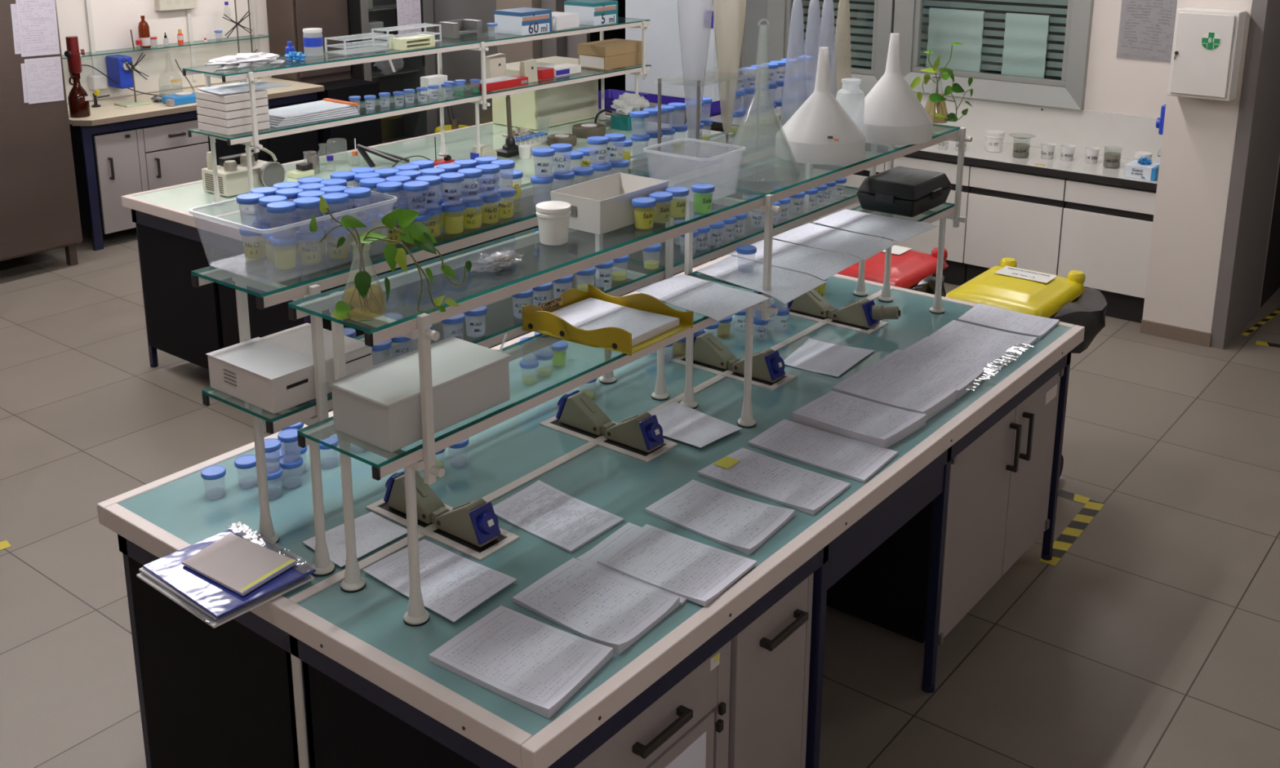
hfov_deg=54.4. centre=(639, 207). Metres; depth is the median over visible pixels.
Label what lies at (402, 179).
cup
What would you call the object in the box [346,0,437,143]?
cabinet
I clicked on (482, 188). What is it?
cup
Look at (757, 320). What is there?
cup
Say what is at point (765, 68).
cup
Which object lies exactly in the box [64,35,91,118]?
dispenser bottle
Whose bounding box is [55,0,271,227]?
wall
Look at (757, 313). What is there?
cup
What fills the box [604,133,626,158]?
cup
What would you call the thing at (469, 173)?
cup
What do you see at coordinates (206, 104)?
tray
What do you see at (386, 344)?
cup
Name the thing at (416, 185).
cup
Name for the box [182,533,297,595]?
notebook
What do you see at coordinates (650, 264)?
cup
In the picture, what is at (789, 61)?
cup
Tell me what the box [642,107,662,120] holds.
cup
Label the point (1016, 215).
base cabinet
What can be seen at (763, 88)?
cup
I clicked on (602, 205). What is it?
open box
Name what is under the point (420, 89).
cup
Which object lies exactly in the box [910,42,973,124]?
trailing plant
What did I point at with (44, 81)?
notice
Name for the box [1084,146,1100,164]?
cup
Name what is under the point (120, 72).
pump
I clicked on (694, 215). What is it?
cup
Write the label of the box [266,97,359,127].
paper stack
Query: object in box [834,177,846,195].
cup
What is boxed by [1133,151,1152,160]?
pot
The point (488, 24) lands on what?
cup
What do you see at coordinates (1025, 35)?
paper sheet
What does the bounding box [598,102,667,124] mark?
side table
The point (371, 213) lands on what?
cup
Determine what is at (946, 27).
paper sheet
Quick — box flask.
[158,53,182,93]
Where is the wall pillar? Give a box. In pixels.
[1142,0,1253,333]
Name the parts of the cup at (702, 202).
lid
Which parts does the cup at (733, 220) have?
lid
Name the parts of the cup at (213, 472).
lid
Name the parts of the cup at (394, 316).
lid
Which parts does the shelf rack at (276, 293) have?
leg, leg, glass shelf, glass shelf, rail, rail, rail, rail, leg, leg, glass shelf, glass shelf, leg, leg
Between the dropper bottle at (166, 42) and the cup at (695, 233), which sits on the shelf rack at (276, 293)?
the cup at (695, 233)
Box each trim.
[733,0,768,112]
[1209,0,1279,349]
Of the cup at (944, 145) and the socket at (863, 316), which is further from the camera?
the cup at (944, 145)
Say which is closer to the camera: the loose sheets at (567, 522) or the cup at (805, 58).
the loose sheets at (567, 522)
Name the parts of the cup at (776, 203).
lid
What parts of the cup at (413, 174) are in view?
lid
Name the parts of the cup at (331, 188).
lid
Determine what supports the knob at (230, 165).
on the device
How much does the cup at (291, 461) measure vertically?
0.070 m
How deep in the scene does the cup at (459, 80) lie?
6.89 m
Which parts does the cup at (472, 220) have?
lid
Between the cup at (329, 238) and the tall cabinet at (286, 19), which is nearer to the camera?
the cup at (329, 238)
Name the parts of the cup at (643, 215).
lid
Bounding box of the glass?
[1008,134,1035,139]
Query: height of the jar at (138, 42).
0.060 m
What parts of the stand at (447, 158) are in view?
rod, knob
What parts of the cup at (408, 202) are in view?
lid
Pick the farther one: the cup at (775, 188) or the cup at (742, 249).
the cup at (775, 188)
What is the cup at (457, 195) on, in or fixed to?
on the shelf rack at (276, 293)
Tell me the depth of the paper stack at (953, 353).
4.09 m
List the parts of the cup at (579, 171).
lid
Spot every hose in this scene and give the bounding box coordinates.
[444,93,453,124]
[594,109,612,123]
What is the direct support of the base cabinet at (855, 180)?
on the floor
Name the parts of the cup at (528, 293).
lid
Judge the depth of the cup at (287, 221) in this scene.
2.81 m
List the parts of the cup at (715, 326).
lid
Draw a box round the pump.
[105,54,133,88]
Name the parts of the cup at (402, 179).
lid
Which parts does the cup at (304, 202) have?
lid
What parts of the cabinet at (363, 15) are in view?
handle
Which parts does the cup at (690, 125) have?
lid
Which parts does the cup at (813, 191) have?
lid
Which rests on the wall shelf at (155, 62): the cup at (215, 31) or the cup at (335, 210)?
the cup at (215, 31)
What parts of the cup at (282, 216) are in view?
lid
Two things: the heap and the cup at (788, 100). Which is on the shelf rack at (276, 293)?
the cup at (788, 100)
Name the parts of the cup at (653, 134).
lid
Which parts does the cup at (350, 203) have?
lid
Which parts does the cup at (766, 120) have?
lid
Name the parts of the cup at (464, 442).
lid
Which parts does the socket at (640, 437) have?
plate, plate frame, plate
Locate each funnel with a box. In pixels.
[718,20,799,173]
[774,47,865,164]
[862,33,932,145]
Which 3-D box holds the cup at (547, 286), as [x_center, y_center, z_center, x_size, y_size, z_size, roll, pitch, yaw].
[-0.261,0.233,3.299,0.060,0.070,0.060,-11,18,-37]
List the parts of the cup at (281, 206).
lid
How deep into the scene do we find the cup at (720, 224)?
3.87 m
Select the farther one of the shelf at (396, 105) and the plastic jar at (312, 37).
the shelf at (396, 105)
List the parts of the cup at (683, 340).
lid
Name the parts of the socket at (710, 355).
plate, plate frame, plate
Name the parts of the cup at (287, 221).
lid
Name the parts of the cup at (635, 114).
lid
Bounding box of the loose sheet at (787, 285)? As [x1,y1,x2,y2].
[697,255,826,304]
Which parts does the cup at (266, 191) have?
lid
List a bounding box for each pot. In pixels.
[206,151,212,169]
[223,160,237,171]
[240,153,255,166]
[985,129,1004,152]
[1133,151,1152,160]
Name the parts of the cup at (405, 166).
lid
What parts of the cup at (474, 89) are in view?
lid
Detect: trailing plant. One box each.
[309,195,471,321]
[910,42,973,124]
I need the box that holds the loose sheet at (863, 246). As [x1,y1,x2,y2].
[772,222,897,260]
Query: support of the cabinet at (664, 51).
on the floor
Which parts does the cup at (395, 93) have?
lid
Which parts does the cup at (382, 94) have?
lid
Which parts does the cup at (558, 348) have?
lid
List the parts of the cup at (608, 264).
lid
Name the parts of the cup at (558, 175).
lid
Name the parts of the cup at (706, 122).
lid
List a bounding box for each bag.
[471,250,524,271]
[610,92,649,115]
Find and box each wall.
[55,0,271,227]
[731,0,1279,307]
[1258,157,1279,309]
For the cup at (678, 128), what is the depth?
3.96 m
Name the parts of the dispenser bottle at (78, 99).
knob, spout, knob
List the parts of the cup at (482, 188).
lid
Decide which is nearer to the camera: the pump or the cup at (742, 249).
the cup at (742, 249)
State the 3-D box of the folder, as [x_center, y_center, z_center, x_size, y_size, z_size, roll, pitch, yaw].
[-0.919,0.808,2.767,0.318,0.026,0.262,12,19,39]
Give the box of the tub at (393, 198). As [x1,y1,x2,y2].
[188,185,397,256]
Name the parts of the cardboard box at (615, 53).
lid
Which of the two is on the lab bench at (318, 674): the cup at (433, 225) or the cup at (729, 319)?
the cup at (729, 319)
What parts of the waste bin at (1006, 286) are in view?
lid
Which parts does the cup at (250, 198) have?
lid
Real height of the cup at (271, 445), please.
0.070 m
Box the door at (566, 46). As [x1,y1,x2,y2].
[541,0,590,58]
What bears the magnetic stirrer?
on the countertop at (108, 113)
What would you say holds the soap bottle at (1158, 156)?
on the countertop at (1126, 134)
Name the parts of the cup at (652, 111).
lid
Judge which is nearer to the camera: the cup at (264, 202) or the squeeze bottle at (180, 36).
the cup at (264, 202)
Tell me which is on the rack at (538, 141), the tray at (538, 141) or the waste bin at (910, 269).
the tray at (538, 141)
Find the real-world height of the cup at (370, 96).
0.070 m
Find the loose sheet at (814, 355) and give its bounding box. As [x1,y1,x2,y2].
[783,338,875,377]
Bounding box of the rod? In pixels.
[129,29,134,48]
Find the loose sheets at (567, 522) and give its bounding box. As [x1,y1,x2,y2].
[492,480,623,552]
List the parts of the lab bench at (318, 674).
leg, panel, leg, leg, panel, glass panel, glass panel, leg, knee panel, leg, leg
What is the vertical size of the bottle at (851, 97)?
0.212 m
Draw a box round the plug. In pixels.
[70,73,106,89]
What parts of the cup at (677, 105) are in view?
lid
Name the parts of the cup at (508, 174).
lid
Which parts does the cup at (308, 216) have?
lid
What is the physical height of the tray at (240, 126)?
0.033 m
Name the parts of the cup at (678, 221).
lid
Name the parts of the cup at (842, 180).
lid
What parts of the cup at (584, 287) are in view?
lid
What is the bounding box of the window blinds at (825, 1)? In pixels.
[791,0,1067,79]
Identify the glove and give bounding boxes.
[1137,156,1151,164]
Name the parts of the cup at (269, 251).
lid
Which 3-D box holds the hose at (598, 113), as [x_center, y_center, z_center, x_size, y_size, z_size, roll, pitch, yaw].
[-0.233,-0.567,7.918,0.152,0.123,0.026,-13,20,-42]
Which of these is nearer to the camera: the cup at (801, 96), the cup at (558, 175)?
the cup at (558, 175)
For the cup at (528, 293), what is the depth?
3.21 m
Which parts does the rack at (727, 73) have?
rod, rod, plate, rod, rod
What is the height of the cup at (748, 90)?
0.070 m
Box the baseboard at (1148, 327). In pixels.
[1140,319,1211,347]
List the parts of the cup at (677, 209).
lid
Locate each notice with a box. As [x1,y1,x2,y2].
[10,4,21,54]
[15,0,59,57]
[20,63,28,102]
[24,56,64,104]
[396,0,421,35]
[1115,0,1177,62]
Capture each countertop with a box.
[67,77,324,125]
[703,84,1162,191]
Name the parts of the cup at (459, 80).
lid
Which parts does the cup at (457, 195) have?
lid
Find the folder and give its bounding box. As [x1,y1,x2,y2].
[136,524,315,628]
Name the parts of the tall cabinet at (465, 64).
panel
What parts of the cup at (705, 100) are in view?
lid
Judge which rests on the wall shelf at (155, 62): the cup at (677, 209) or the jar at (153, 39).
the jar at (153, 39)
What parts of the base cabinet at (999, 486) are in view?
door, handle, handle, door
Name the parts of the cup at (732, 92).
lid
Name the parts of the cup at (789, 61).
lid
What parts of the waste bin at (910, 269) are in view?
lid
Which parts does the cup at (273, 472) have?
lid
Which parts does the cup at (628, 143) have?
lid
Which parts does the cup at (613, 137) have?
lid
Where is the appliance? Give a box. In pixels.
[205,323,373,413]
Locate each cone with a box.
[677,0,713,133]
[712,0,746,122]
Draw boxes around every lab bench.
[97,254,1084,767]
[120,114,724,407]
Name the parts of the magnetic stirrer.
plate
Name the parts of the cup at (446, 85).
lid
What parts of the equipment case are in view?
lid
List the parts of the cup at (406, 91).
lid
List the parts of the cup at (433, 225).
lid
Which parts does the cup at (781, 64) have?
lid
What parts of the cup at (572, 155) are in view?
lid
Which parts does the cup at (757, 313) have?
lid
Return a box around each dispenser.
[65,35,81,73]
[470,144,497,159]
[1155,104,1165,134]
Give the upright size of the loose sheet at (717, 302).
0.007 m
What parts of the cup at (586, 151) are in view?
lid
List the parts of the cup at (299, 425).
lid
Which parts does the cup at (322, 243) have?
lid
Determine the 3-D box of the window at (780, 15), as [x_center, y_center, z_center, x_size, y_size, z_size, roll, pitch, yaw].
[1.318,-1.537,8.458,0.960,1.450,0.150,11,18,37]
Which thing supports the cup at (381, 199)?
on the shelf rack at (276, 293)
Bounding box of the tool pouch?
[382,59,400,72]
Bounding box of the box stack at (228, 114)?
[195,89,270,135]
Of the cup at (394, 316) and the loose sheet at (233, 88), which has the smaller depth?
the cup at (394, 316)
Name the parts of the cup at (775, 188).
lid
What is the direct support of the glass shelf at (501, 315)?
attached to the lab bench at (182, 319)
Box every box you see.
[154,0,196,11]
[286,162,315,178]
[328,337,511,452]
[438,18,482,39]
[471,75,528,92]
[491,56,599,129]
[493,7,551,35]
[537,66,554,79]
[546,63,581,76]
[550,172,668,235]
[564,0,617,26]
[577,38,641,70]
[610,113,644,130]
[643,137,746,193]
[1167,7,1246,101]
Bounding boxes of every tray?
[195,89,267,103]
[195,97,268,111]
[196,105,268,119]
[197,113,269,127]
[198,120,270,135]
[471,75,516,84]
[516,137,546,146]
[522,283,693,355]
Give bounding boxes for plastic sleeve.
[964,343,1033,391]
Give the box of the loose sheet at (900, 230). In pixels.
[813,208,937,242]
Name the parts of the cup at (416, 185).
lid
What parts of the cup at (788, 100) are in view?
lid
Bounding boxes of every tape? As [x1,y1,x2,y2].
[0,540,11,550]
[1039,499,1104,565]
[1057,488,1090,504]
[1241,307,1279,336]
[1255,340,1279,347]
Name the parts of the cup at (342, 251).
lid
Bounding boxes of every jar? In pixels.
[135,40,142,48]
[150,36,157,47]
[302,27,323,56]
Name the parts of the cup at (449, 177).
lid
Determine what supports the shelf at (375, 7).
attached to the cabinet at (363, 15)
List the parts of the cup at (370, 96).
lid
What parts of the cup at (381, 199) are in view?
lid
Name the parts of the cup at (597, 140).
lid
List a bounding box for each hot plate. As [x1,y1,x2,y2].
[546,133,577,146]
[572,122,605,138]
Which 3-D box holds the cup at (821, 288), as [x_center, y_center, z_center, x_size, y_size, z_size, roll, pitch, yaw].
[0.682,0.289,4.728,0.060,0.070,0.060,11,18,36]
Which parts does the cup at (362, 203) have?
lid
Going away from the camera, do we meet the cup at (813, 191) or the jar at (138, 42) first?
the cup at (813, 191)
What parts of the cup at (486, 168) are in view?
lid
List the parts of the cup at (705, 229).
lid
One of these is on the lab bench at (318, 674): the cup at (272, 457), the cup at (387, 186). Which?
the cup at (272, 457)
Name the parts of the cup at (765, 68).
lid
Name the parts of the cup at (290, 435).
lid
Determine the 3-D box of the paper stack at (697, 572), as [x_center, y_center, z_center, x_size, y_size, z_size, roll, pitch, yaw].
[0.081,0.802,2.831,0.309,0.013,0.226,11,18,37]
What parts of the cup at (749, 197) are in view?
lid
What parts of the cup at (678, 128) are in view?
lid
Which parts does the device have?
dish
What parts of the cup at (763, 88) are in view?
lid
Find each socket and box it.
[365,471,519,560]
[539,390,677,462]
[671,331,796,391]
[782,288,901,334]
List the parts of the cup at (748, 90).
lid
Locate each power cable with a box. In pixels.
[81,64,156,95]
[174,59,195,91]
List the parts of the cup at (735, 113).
lid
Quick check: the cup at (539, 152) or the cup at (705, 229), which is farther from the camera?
the cup at (705, 229)
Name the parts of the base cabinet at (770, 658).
handle, frame post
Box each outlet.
[166,0,172,5]
[175,0,180,4]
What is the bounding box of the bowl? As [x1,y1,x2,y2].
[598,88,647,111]
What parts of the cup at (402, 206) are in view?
lid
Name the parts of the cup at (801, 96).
lid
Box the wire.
[391,155,431,167]
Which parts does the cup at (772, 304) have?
lid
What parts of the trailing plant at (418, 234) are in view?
stem, stem, stem, stem, stem, stem, stem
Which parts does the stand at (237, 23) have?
clamp arm, clamp arm, rod, clamp arm, clamp arm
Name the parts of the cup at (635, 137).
lid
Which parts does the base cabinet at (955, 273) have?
door, drawer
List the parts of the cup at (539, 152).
lid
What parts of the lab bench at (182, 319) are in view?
leg, panel, panel, leg, glass panel, glass panel, leg, leg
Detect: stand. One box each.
[114,52,153,107]
[222,0,252,82]
[247,0,258,53]
[355,144,409,167]
[433,137,455,165]
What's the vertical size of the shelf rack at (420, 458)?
0.686 m
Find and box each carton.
[420,74,448,95]
[485,53,506,79]
[519,58,537,83]
[551,11,578,31]
[1124,160,1159,181]
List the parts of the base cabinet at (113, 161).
handle, door, post, handle, drawer, handle, door, door, door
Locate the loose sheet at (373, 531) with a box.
[302,511,407,567]
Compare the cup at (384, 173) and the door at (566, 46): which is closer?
the cup at (384, 173)
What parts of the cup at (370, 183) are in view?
lid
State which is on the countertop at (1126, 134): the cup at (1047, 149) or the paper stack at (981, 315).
the cup at (1047, 149)
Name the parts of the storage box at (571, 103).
lid, panel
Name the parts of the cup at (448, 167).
lid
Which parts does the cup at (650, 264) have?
lid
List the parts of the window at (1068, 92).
frame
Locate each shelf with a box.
[62,0,271,103]
[213,157,708,397]
[368,4,396,11]
[371,67,419,78]
[380,101,421,111]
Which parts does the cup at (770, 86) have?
lid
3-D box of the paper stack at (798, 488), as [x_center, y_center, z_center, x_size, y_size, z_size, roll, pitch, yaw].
[0.348,0.702,3.239,0.351,0.014,0.196,11,18,37]
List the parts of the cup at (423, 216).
lid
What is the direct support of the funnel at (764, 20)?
on the shelf rack at (420, 458)
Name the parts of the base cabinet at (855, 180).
door, drawer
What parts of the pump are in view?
lever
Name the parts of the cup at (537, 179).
lid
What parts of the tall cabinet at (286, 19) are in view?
door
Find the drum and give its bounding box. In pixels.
[434,119,469,133]
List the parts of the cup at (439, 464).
lid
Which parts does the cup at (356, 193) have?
lid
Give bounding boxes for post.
[494,94,519,157]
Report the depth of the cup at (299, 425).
3.22 m
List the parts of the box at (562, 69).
panel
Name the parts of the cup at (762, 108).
lid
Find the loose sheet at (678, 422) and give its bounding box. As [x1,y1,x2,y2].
[649,401,742,448]
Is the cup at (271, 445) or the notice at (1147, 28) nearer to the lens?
the cup at (271, 445)
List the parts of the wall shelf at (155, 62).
rail, splash panel, glass shelf, rail, rail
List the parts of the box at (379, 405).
lid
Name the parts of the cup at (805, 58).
lid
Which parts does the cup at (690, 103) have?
lid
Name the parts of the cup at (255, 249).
lid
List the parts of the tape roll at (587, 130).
plate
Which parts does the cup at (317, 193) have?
lid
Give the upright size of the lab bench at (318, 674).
0.904 m
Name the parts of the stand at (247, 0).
rod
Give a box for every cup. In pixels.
[200,465,226,496]
[213,30,222,32]
[234,454,257,484]
[235,192,264,225]
[239,223,266,259]
[249,186,278,213]
[253,217,280,249]
[258,195,287,226]
[261,226,289,262]
[264,438,281,453]
[265,448,285,476]
[266,200,295,235]
[266,465,282,494]
[269,232,297,269]
[272,182,300,189]
[275,187,302,221]
[275,212,301,233]
[277,428,299,455]
[278,217,304,253]
[278,454,302,485]
[282,422,303,445]
[283,441,306,470]
[293,196,319,230]
[295,228,324,263]
[297,177,324,184]
[297,182,324,191]
[297,190,325,220]
[299,206,321,215]
[299,221,327,254]
[300,213,326,236]
[319,435,338,449]
[320,178,346,186]
[320,185,346,215]
[321,192,348,224]
[321,215,346,244]
[322,208,349,239]
[323,223,351,258]
[329,171,355,181]
[332,200,357,231]
[343,186,371,217]
[343,327,355,338]
[348,95,360,108]
[348,217,373,252]
[350,167,375,182]
[351,195,377,217]
[354,172,379,203]
[355,201,381,222]
[359,177,385,205]
[361,207,386,235]
[364,94,376,107]
[371,339,391,351]
[373,168,399,197]
[375,197,400,222]
[376,181,402,210]
[377,211,402,244]
[378,92,390,106]
[381,312,402,346]
[385,175,411,207]
[386,204,412,227]
[389,335,411,357]
[392,91,404,105]
[394,164,419,194]
[395,169,421,196]
[395,192,420,210]
[397,199,422,224]
[402,180,429,213]
[403,88,414,101]
[409,160,434,169]
[411,187,435,197]
[412,210,431,228]
[415,175,440,203]
[416,87,427,98]
[417,204,442,236]
[420,167,444,176]
[421,195,446,227]
[427,84,439,97]
[435,448,445,468]
[436,163,461,192]
[437,191,462,213]
[439,172,464,199]
[440,83,452,95]
[440,201,466,233]
[440,313,465,338]
[444,80,454,84]
[448,438,468,462]
[453,81,464,95]
[453,159,477,183]
[454,79,466,93]
[455,186,478,213]
[457,168,482,198]
[458,196,484,228]
[462,305,487,334]
[470,79,480,92]
[474,155,498,181]
[475,164,500,194]
[475,173,498,184]
[475,183,499,209]
[476,191,501,223]
[487,22,497,35]
[490,159,515,190]
[491,186,515,217]
[500,169,523,199]
[511,288,533,313]
[518,145,530,159]
[519,337,537,357]
[519,358,538,384]
[530,174,553,198]
[531,147,555,175]
[532,281,552,306]
[534,350,553,376]
[549,341,568,366]
[550,143,572,168]
[552,170,574,188]
[552,274,573,294]
[562,151,583,177]
[571,166,593,181]
[575,266,595,291]
[577,147,598,173]
[580,378,596,398]
[586,136,608,159]
[590,162,611,171]
[594,260,613,284]
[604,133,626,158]
[608,159,630,168]
[609,254,629,280]
[613,139,632,163]
[629,111,648,131]
[630,133,649,148]
[631,196,656,229]
[641,243,662,269]
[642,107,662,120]
[643,130,662,155]
[648,191,672,222]
[655,105,675,126]
[656,127,675,145]
[665,186,688,217]
[667,102,687,122]
[668,124,687,148]
[671,337,685,347]
[673,219,684,243]
[680,230,697,250]
[684,100,703,122]
[685,122,703,140]
[691,182,715,213]
[693,97,711,116]
[693,118,712,141]
[693,214,702,235]
[693,328,704,334]
[696,226,710,246]
[702,209,718,231]
[704,322,719,334]
[706,221,724,241]
[718,315,732,330]
[721,216,736,236]
[728,110,744,133]
[729,89,746,110]
[729,212,746,232]
[733,309,746,328]
[736,244,756,256]
[738,107,756,129]
[739,87,757,106]
[742,66,758,85]
[746,195,761,213]
[749,105,766,126]
[750,84,767,99]
[751,64,768,86]
[751,210,761,224]
[752,315,768,337]
[753,309,770,331]
[760,83,777,99]
[760,102,776,124]
[761,62,778,82]
[763,201,780,220]
[768,80,786,93]
[768,100,785,121]
[769,60,786,78]
[769,302,776,322]
[773,185,787,204]
[773,197,791,216]
[776,306,789,326]
[778,97,795,118]
[780,78,796,84]
[781,58,798,75]
[788,191,804,209]
[795,93,810,110]
[796,75,813,80]
[797,55,813,72]
[801,187,817,208]
[815,184,826,202]
[817,279,826,293]
[822,181,835,199]
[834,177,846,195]
[937,140,948,150]
[955,135,968,151]
[1040,142,1056,159]
[1059,144,1075,161]
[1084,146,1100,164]
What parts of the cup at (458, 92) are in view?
lid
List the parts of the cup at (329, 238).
lid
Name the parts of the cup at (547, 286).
lid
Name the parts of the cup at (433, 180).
lid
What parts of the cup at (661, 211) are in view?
lid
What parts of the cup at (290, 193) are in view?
lid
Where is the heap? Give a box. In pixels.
[502,126,535,142]
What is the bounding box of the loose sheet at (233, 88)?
[197,80,291,95]
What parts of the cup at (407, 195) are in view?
lid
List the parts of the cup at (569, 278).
lid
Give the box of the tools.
[150,93,168,102]
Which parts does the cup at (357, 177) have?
lid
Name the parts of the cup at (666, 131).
lid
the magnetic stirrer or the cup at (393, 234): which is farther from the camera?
the magnetic stirrer
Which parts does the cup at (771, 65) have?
lid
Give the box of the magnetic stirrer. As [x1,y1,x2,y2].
[161,92,196,106]
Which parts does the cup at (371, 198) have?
lid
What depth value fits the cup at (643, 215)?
3.02 m
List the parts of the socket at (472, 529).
plate, plate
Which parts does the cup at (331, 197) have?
lid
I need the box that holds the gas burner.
[91,89,110,107]
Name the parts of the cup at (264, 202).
lid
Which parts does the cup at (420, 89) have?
lid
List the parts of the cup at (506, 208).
lid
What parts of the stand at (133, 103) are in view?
clamp arm, rod, clamp arm, clamp arm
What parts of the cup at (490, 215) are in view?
lid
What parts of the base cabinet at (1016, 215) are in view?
door, drawer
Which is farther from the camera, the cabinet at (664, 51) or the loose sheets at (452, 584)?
the cabinet at (664, 51)
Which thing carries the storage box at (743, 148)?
on the shelf rack at (420, 458)
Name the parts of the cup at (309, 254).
lid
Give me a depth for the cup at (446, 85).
6.73 m
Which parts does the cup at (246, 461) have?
lid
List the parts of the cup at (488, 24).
lid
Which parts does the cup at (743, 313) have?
lid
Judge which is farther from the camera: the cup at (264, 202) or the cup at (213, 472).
the cup at (213, 472)
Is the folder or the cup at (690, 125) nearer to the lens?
the folder
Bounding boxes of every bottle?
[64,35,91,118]
[137,15,151,48]
[163,32,168,45]
[177,29,183,44]
[285,41,294,53]
[326,155,336,163]
[351,138,360,165]
[835,78,864,133]
[1155,155,1159,163]
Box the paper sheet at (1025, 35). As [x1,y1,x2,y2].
[1001,13,1049,78]
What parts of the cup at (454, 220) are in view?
lid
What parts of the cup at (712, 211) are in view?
lid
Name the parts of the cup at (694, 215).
lid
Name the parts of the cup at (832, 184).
lid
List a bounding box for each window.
[764,0,894,93]
[893,0,1093,110]
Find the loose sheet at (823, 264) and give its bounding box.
[728,239,862,280]
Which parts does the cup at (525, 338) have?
lid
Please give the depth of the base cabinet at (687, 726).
2.69 m
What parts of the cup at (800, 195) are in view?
lid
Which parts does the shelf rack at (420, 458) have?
leg, leg, glass shelf, glass shelf, rail, rail, rail, rail, leg, leg, glass shelf, glass shelf, leg, leg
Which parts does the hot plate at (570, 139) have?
plate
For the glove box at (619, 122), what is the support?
on the lab bench at (182, 319)
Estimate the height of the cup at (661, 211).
0.070 m
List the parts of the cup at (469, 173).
lid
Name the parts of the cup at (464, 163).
lid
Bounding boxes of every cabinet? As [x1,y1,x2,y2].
[0,0,82,266]
[69,92,319,250]
[266,0,382,156]
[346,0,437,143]
[433,0,542,126]
[574,640,731,767]
[625,0,740,210]
[728,572,813,767]
[802,150,884,250]
[882,155,972,285]
[924,368,1064,645]
[964,165,1067,282]
[1057,179,1155,323]
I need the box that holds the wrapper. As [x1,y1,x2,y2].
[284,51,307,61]
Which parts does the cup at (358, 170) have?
lid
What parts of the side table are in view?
leg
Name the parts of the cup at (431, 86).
lid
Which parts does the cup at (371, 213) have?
lid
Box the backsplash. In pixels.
[768,84,1162,163]
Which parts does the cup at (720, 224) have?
lid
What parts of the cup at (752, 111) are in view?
lid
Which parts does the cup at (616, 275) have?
lid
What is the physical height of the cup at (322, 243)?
0.070 m
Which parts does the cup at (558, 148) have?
lid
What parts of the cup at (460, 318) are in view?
lid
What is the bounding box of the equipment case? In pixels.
[856,166,951,217]
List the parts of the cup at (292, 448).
lid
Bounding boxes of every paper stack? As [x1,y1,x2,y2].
[204,52,284,69]
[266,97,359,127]
[428,605,613,719]
[512,557,679,655]
[551,297,679,346]
[576,522,687,605]
[596,524,756,606]
[644,480,795,555]
[697,448,850,515]
[747,419,897,483]
[791,391,926,448]
[831,367,956,421]
[869,349,984,399]
[903,336,1013,377]
[928,320,1036,356]
[957,303,1059,339]
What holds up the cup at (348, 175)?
on the cup at (350, 203)
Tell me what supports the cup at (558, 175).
on the shelf rack at (276, 293)
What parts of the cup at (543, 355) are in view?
lid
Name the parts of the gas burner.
knob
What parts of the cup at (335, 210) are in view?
lid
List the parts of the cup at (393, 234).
lid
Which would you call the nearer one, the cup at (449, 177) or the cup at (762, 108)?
the cup at (449, 177)
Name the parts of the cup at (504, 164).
lid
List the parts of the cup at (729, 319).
lid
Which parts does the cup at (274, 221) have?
lid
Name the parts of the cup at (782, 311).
lid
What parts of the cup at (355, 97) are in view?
lid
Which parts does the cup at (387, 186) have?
lid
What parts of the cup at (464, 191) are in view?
lid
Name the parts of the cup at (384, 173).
lid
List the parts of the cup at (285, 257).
lid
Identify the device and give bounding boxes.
[201,146,284,196]
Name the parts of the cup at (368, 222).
lid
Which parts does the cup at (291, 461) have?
lid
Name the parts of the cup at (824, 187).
lid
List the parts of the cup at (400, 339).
lid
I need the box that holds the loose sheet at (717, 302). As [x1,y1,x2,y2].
[635,274,769,321]
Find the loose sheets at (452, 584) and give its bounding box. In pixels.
[362,539,516,622]
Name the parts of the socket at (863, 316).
plate, plate frame, plate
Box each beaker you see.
[306,153,319,173]
[493,333,507,353]
[1012,142,1030,157]
[1102,147,1121,168]
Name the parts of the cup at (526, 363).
lid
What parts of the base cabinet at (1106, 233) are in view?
door, drawer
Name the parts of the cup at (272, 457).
lid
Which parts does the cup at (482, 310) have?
lid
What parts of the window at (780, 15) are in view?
frame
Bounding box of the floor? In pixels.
[0,219,1279,767]
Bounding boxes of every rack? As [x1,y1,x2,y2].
[182,17,649,215]
[191,113,877,576]
[288,124,972,626]
[324,32,393,55]
[371,22,441,48]
[388,34,435,50]
[514,131,547,146]
[653,65,764,161]
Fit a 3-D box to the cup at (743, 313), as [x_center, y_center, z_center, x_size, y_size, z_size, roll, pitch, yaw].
[0.352,0.387,4.344,0.060,0.070,0.060,11,18,37]
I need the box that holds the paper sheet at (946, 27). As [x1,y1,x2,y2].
[925,8,984,71]
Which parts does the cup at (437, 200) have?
lid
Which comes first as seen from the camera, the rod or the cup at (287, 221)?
the cup at (287, 221)
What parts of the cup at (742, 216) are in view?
lid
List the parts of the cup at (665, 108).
lid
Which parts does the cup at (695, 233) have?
lid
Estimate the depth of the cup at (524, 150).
7.04 m
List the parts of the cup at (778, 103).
lid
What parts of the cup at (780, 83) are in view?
lid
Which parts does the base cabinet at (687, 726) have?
handle, door, frame post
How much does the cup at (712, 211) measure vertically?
0.070 m
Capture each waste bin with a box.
[836,235,948,297]
[945,257,1106,477]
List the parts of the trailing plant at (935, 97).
stem, stem, stem, stem, stem, stem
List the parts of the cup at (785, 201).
lid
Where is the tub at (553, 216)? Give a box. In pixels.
[535,200,570,245]
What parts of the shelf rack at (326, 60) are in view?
rail, leg, leg, glass shelf, glass shelf, rail, rail, rail, leg, leg, glass shelf, glass shelf, leg, leg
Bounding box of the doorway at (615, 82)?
[590,0,625,91]
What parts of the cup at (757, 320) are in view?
lid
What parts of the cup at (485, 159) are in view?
lid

